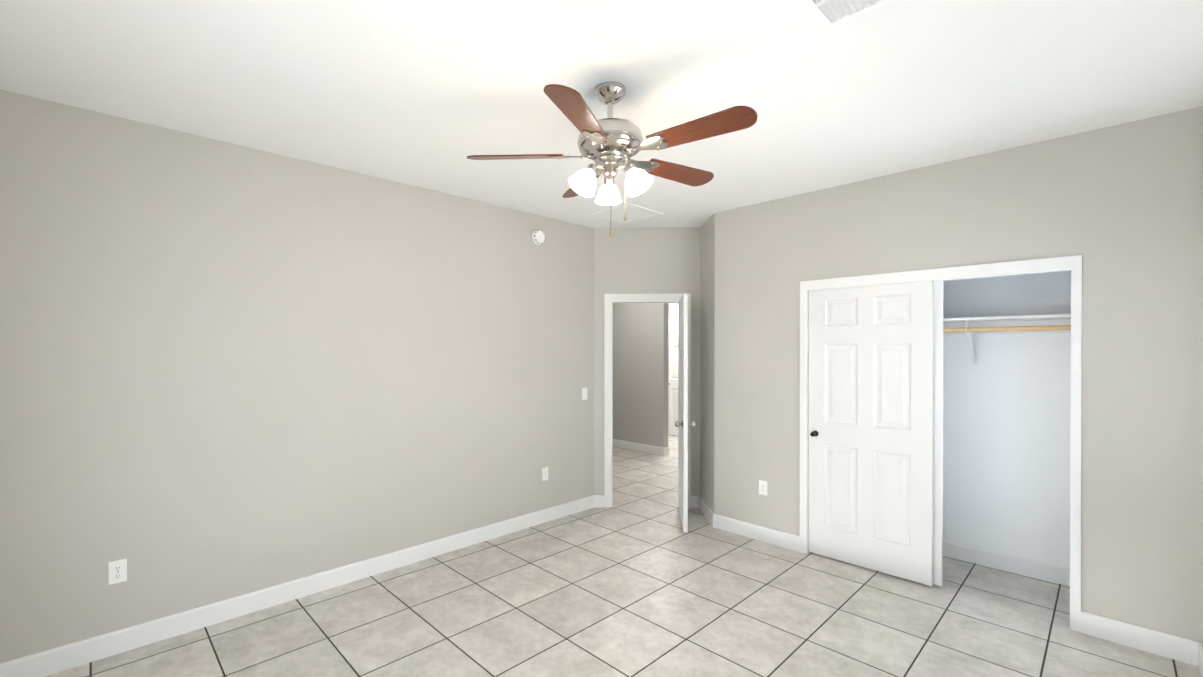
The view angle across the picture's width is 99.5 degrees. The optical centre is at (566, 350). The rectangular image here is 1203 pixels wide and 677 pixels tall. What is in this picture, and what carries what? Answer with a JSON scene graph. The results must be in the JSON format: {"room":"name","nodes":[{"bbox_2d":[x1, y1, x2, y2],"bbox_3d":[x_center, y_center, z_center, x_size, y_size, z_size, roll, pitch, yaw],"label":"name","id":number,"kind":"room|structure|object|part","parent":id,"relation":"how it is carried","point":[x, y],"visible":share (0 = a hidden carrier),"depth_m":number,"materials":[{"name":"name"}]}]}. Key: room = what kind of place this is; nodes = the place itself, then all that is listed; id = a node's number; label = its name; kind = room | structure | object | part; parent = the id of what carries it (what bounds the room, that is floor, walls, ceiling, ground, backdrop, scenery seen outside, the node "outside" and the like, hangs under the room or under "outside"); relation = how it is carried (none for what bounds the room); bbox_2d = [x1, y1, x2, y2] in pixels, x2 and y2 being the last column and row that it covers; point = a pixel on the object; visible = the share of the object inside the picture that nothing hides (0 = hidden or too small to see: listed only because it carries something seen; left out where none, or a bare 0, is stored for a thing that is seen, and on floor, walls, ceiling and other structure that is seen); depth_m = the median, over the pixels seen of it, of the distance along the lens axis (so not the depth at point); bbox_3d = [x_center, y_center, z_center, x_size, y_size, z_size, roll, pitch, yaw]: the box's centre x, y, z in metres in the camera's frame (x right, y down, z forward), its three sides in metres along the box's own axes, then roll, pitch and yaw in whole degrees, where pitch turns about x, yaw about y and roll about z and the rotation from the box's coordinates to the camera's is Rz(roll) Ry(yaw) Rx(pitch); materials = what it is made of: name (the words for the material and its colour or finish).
{"room":"empty bedroom","nodes":[
{"label":"empty bedroom","id":0,"kind":"room"},
{"bbox_2d":[0,89,593,662],"bbox_3d":[-1.240,0.172,3.670,4.250,2.740,0.120,0,0,-43],"label":"wall","id":1,"kind":"structure","parent":0,"point":[228,371],"depth_m":2.98,"materials":[{"name":"paint"}]},
{"bbox_2d":[109,558,126,584],"bbox_3d":[-2.296,1.131,2.598,0.070,0.115,0.007,0,0,-43],"label":"electrical outlet","id":2,"kind":"object","parent":1,"relation":"attached to","point":[117,571],"visible":1,"depth_m":2.60,"materials":[{"name":"white plastic"}]},
{"bbox_2d":[0,495,594,676],"bbox_3d":[-1.238,1.485,3.584,4.130,0.115,0.015,0,0,-43],"label":"baseboard","id":3,"kind":"structure","parent":1,"relation":"attached to","point":[61,658],"depth_m":2.99,"materials":[{"name":"white wood"}]},
{"bbox_2d":[532,230,545,244],"bbox_3d":[-0.247,-1.001,4.484,0.132,0.132,0.041,0,0,-43],"label":"smoke detector","id":4,"kind":"object","parent":1,"relation":"attached to","point":[538,237],"visible":1,"depth_m":4.46,"materials":[{"name":"white plastic"}]},
{"bbox_2d":[542,467,547,480],"bbox_3d":[-0.192,1.109,4.566,0.070,0.115,0.007,0,0,-43],"label":"electrical outlet","id":5,"kind":"object","parent":1,"relation":"attached to","point":[544,473],"visible":1,"depth_m":4.56,"materials":[{"name":"white plastic"}]},
{"bbox_2d":[582,388,586,399],"bbox_3d":[0.174,0.418,4.904,0.070,0.115,0.010,0,0,-43],"label":"light switch","id":6,"kind":"object","parent":1,"relation":"attached to","point":[584,393],"visible":1,"depth_m":4.90,"materials":[{"name":"white plastic"}]},
{"bbox_2d":[0,0,1202,227],"bbox_3d":[0.448,-1.252,4.751,8.600,0.100,7.400,0,0,-43],"label":"ceiling","id":7,"kind":"structure","parent":0,"point":[430,94],"depth_m":2.23,"materials":[{"name":"paint"}]},
{"bbox_2d":[467,82,757,236],"bbox_3d":[0.238,-0.848,2.321,1.255,0.690,1.249,0,0,-43],"label":"fan","id":8,"kind":"object","parent":7,"relation":"hanging from","point":[609,145],"visible":1,"depth_m":2.24,"materials":[{"name":"brown wood"}]},
{"bbox_3d":[0.198,-1.033,2.326,0.299,0.320,0.299,0,0,-43],"label":"motor","id":9,"kind":"part","parent":8,"relation":"part of","materials":[{"name":"silver metal"}]},
{"bbox_2d":[590,203,662,223],"bbox_3d":[0.523,-1.195,4.452,0.450,0.010,0.450,0,0,-43],"label":"ceiling hatch","id":10,"kind":"object","parent":7,"relation":"attached to","point":[634,212],"visible":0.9,"depth_m":4.43,"materials":[{"name":"white plastic"}]},
{"bbox_2d":[800,0,893,29],"bbox_3d":[0.974,-1.183,1.628,0.300,0.014,0.380,0,0,-43],"label":"ceiling vent","id":11,"kind":"object","parent":7,"relation":"in","point":[827,14],"visible":1,"depth_m":1.75,"materials":[{"name":"white plastic"}]},
{"bbox_2d":[44,435,1200,676],"bbox_3d":[0.448,1.588,4.761,8.600,0.100,7.400,0,0,-43],"label":"floor","id":12,"kind":"structure","parent":0,"point":[634,581],"depth_m":2.92,"materials":[{"name":"tile"}]},
{"bbox_2d":[612,303,668,447],"bbox_3d":[0.654,0.156,8.283,0.120,2.740,2.330,0,0,-43],"label":"wall","id":13,"kind":"structure","parent":0,"point":[640,353],"depth_m":7.70,"materials":[{"name":"paint"}]},
{"bbox_2d":[612,439,663,455],"bbox_3d":[0.605,1.468,8.242,0.015,0.115,2.330,0,0,-43],"label":"baseboard","id":14,"kind":"structure","parent":13,"relation":"attached to","point":[656,450],"depth_m":7.72,"materials":[{"name":"white wood"}]},
{"bbox_2d":[664,447,668,455],"bbox_3d":[1.455,1.471,7.431,0.120,0.115,0.015,0,0,-43],"label":"baseboard","id":15,"kind":"structure","parent":13,"relation":"attached to","point":[666,450],"depth_m":7.42,"materials":[{"name":"white wood"}]},
{"bbox_2d":[594,227,700,495],"bbox_3d":[0.837,0.167,5.037,1.140,2.740,0.120,0,0,2],"label":"wall","id":16,"kind":"structure","parent":0,"point":[665,260],"depth_m":4.97,"materials":[{"name":"paint"}]},
{"bbox_2d":[594,495,699,507],"bbox_3d":[0.785,1.480,4.975,1.040,0.115,0.015,0,0,2],"label":"baseboard","id":17,"kind":"structure","parent":16,"relation":"attached to","point":[599,500],"depth_m":4.98,"materials":[{"name":"white wood"}]},
{"bbox_2d":[604,293,690,507],"bbox_3d":[0.788,0.491,5.039,0.839,2.092,0.162,0,0,2],"label":"door frame","id":18,"kind":"structure","parent":16,"relation":"attached to","point":[609,299],"depth_m":4.97,"materials":[{"name":"white wood"}]},
{"bbox_2d":[675,294,694,532],"bbox_3d":[1.051,0.527,4.614,0.171,2.000,0.715,0,0,9],"label":"entry door","id":19,"kind":"structure","parent":16,"relation":"in","point":[683,404],"depth_m":4.28,"materials":[{"name":"white wood"}]},
{"bbox_3d":[0.955,0.628,4.333,0.068,0.065,0.065,0,0,9],"label":"entry door knob","id":20,"kind":"part","parent":19,"relation":"part of","materials":[{"name":"silver metal"}]},
{"bbox_3d":[1.057,0.628,4.317,0.068,0.065,0.065,0,0,9],"label":"entry door knob","id":21,"kind":"part","parent":19,"relation":"part of","materials":[{"name":"silver metal"}]},
{"bbox_2d":[669,303,677,435],"bbox_3d":[2.544,0.155,8.531,0.120,2.740,4.550,0,0,-43],"label":"wall","id":22,"kind":"structure","parent":0,"point":[673,310],"depth_m":9.12,"materials":[{"name":"paint"}]},
{"bbox_2d":[668,322,677,435],"bbox_3d":[2.053,0.504,8.888,0.103,2.020,0.800,0,0,-43],"label":"hall door","id":23,"kind":"structure","parent":22,"relation":"in","point":[673,383],"depth_m":9.08,"materials":[{"name":"white wood"}]},
{"bbox_2d":[669,318,677,321],"bbox_3d":[2.088,0.472,8.920,0.017,2.102,0.924,0,0,-43],"label":"door frame","id":24,"kind":"structure","parent":22,"relation":"attached to","point":[673,319],"depth_m":9.10,"materials":[{"name":"white wood"}]},
{"bbox_2d":[700,213,714,512],"bbox_3d":[1.346,0.168,4.694,0.100,2.740,0.530,0,0,2],"label":"wall","id":25,"kind":"structure","parent":0,"point":[707,354],"depth_m":4.68,"materials":[{"name":"paint"}]},
{"bbox_2d":[699,496,714,526],"bbox_3d":[1.288,1.481,4.694,0.015,0.115,0.545,0,0,2],"label":"baseboard return","id":26,"kind":"object","parent":25,"relation":"attached to","point":[707,511],"visible":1,"depth_m":4.66,"materials":[{"name":"white wood"}]},
{"bbox_2d":[714,106,1202,642],"bbox_3d":[2.239,0.173,3.494,0.110,2.740,2.670,0,0,-43],"label":"wall","id":27,"kind":"structure","parent":0,"point":[1118,208],"depth_m":2.77,"materials":[{"name":"paint"}]},
{"bbox_2d":[759,480,766,495],"bbox_3d":[1.585,1.111,4.111,0.006,0.115,0.070,0,0,-43],"label":"outlet","id":28,"kind":"object","parent":27,"relation":"attached to","point":[761,484],"visible":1,"depth_m":4.11,"materials":[{"name":"white plastic"}]},
{"bbox_2d":[809,281,933,585],"bbox_3d":[2.090,0.525,3.567,0.103,2.010,0.775,0,0,-43],"label":"closet door","id":29,"kind":"structure","parent":27,"relation":"in","point":[870,427],"depth_m":3.54,"materials":[{"name":"white wood"}]},
{"bbox_3d":[1.847,0.625,3.802,0.068,0.045,0.045,0,0,-43],"label":"knob","id":30,"kind":"part","parent":29,"relation":"part of","materials":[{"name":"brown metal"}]},
{"bbox_2d":[933,280,942,585],"bbox_3d":[2.179,0.525,3.590,0.035,2.010,0.775,0,0,-43],"label":"closet door","id":31,"kind":"structure","parent":27,"relation":"in","point":[938,440],"depth_m":3.31,"materials":[{"name":"white wood"}]},
{"bbox_2d":[800,255,1081,631],"bbox_3d":[2.342,0.509,3.375,0.125,2.068,1.512,0,0,-43],"label":"trim","id":32,"kind":"structure","parent":27,"relation":"attached to","point":[1073,264],"depth_m":2.98,"materials":[{"name":"white wood"}]},
{"bbox_2d":[714,514,1202,665],"bbox_3d":[2.193,1.485,3.456,0.015,0.115,2.670,0,0,-43],"label":"baseboard","id":33,"kind":"structure","parent":27,"relation":"attached to","point":[1181,649],"depth_m":2.69,"materials":[{"name":"white wood"}]},
{"bbox_2d":[934,269,1069,280],"bbox_3d":[2.349,-0.473,3.371,0.095,0.032,1.402,0,0,-43],"label":"trim","id":34,"kind":"structure","parent":27,"relation":"attached to","point":[1007,275],"depth_m":3.07,"materials":[{"name":"white wood"}]},
{"bbox_2d":[943,269,1070,567],"bbox_3d":[2.679,0.172,3.624,0.710,2.740,2.260,0,0,-43],"label":"wall","id":35,"kind":"structure","parent":0,"point":[1006,436],"depth_m":3.55,"materials":[{"name":"paint"}]},
{"bbox_3d":[2.676,0.172,3.554,0.610,2.740,2.160,0,0,-43],"label":"wall","id":36,"kind":"structure","parent":0,"visible":0},
{"bbox_2d":[943,540,1069,585],"bbox_3d":[2.893,1.484,3.762,0.015,0.115,2.160,0,0,-43],"label":"baseboard","id":37,"kind":"structure","parent":36,"relation":"attached to","point":[1023,566],"depth_m":3.55,"materials":[{"name":"white wood"}]},
{"bbox_2d":[943,314,1070,362],"bbox_3d":[2.780,-0.067,3.654,0.319,0.318,2.153,0,0,-43],"label":"closet shelf","id":38,"kind":"object","parent":36,"relation":"attached to","point":[970,327],"visible":0.38,"depth_m":3.46,"materials":[{"name":"white wood"}]},
{"bbox_3d":[2.689,-0.143,3.568,0.033,0.033,2.151,0,0,-43],"label":"rod","id":39,"kind":"part","parent":38,"relation":"part of","materials":[{"name":"brown wood"}]},
{"bbox_3d":[1.836,0.181,1.186,5.350,2.740,0.150,0,0,-43],"label":"wall","id":40,"kind":"structure","parent":0,"visible":0},
{"bbox_2d":[1198,643,1202,676],"bbox_3d":[1.466,1.494,0.958,4.491,0.115,0.015,0,0,-43],"label":"baseboard","id":41,"kind":"structure","parent":40,"relation":"attached to","point":[1200,655],"depth_m":2.43,"materials":[{"name":"white wood"}]}
]}

